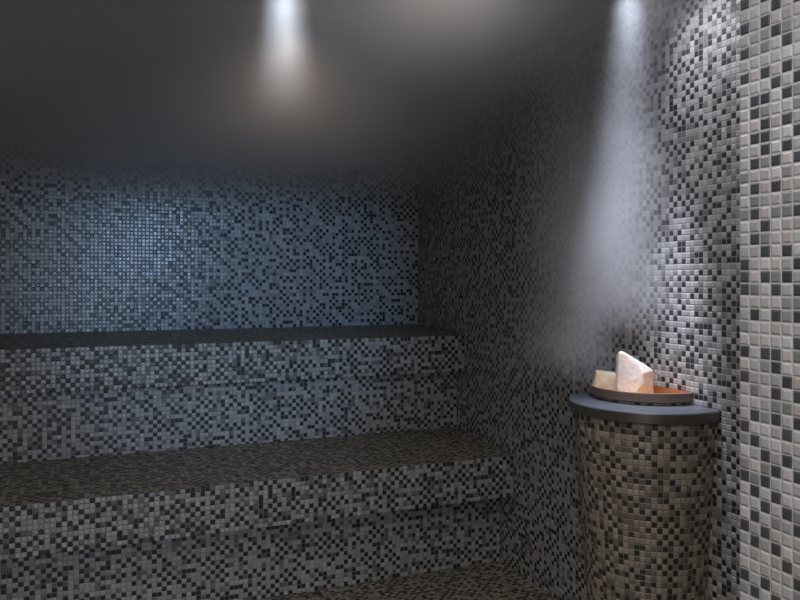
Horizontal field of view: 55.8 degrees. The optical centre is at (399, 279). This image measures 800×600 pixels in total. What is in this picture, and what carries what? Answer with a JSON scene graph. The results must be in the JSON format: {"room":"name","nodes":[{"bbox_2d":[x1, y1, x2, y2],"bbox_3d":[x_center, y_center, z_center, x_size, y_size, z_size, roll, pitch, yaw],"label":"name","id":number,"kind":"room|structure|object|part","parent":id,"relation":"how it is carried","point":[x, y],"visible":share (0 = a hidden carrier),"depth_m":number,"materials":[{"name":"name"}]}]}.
{"room":"spa","nodes":[
{"label":"spa","id":0,"kind":"room"},
{"bbox_2d":[0,70,417,463],"bbox_3d":[-1.302,0.135,3.281,3.200,1.979,0.120,0,0,-22],"label":"wall","id":1,"kind":"structure","parent":0,"point":[125,206],"depth_m":3.38,"materials":[{"name":"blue tile"}]},
{"bbox_2d":[0,324,464,463],"bbox_3d":[-1.237,0.439,2.965,3.078,0.436,0.512,0,0,-22],"label":"tiled bench","id":2,"kind":"object","parent":1,"relation":"attached to","point":[74,394],"visible":1,"depth_m":2.98,"materials":[{"name":"tile"}]},
{"bbox_3d":[-1.237,0.311,2.965,3.078,0.179,0.512,0,0,-22],"label":"seat","id":3,"kind":"part","parent":2,"relation":"part of","materials":[{"name":"tile"}]},
{"bbox_2d":[0,0,626,108],"bbox_3d":[-0.612,-0.915,1.440,3.320,0.120,4.050,0,0,-22],"label":"ceiling","id":4,"kind":"structure","parent":0,"point":[411,54],"depth_m":2.70,"materials":[{"name":"grey paint"}]},
{"bbox_2d":[257,561,556,599],"bbox_3d":[-0.612,1.184,1.440,3.320,0.120,4.050,0,0,-22],"label":"floor","id":5,"kind":"structure","parent":0,"point":[495,580],"depth_m":2.75,"materials":[{"name":"tile"}]},
{"bbox_2d":[0,427,513,599],"bbox_3d":[-1.076,0.890,2.572,3.078,0.466,0.492,0,0,-22],"label":"tiled bench","id":6,"kind":"object","parent":5,"relation":"on","point":[255,521],"visible":1,"depth_m":2.65,"materials":[{"name":"tile"}]},
{"bbox_2d":[569,391,719,599],"bbox_3d":[0.627,0.729,2.114,0.273,0.789,0.439,0,0,-22],"label":"pedestal","id":7,"kind":"object","parent":5,"relation":"on","point":[645,470],"visible":0.98,"depth_m":1.98,"materials":[{"name":"brown tile"}]},
{"bbox_2d":[589,381,693,403],"bbox_3d":[0.652,0.320,2.172,0.184,0.028,0.330,0,0,-22],"label":"bowl","id":8,"kind":"object","parent":7,"relation":"on","point":[660,395],"visible":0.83,"depth_m":2.06,"materials":[{"name":"brown wood"}]},
{"bbox_2d":[592,370,614,389],"bbox_3d":[0.606,0.299,2.242,0.070,0.062,0.039,0,0,2],"label":"crystal","id":9,"kind":"object","parent":8,"relation":"in","point":[602,379],"visible":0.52,"depth_m":2.23},
{"bbox_2d":[615,351,653,392],"bbox_3d":[0.668,0.266,2.147,0.109,0.128,0.078,0,0,-4],"label":"crystal","id":10,"kind":"object","parent":8,"relation":"in","point":[631,375],"visible":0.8,"depth_m":2.13},
{"bbox_2d":[418,0,739,599],"bbox_3d":[0.891,0.135,1.992,0.120,1.979,3.930,0,0,-22],"label":"wall","id":11,"kind":"structure","parent":0,"point":[579,195],"depth_m":2.53,"materials":[{"name":"grey tile"}]},
{"bbox_2d":[740,0,799,599],"bbox_3d":[1.011,0.135,0.567,0.739,1.979,1.202,0,0,-22],"label":"wall partition","id":12,"kind":"structure","parent":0,"point":[769,29],"depth_m":0.94,"materials":[{"name":"tile"}]}
]}

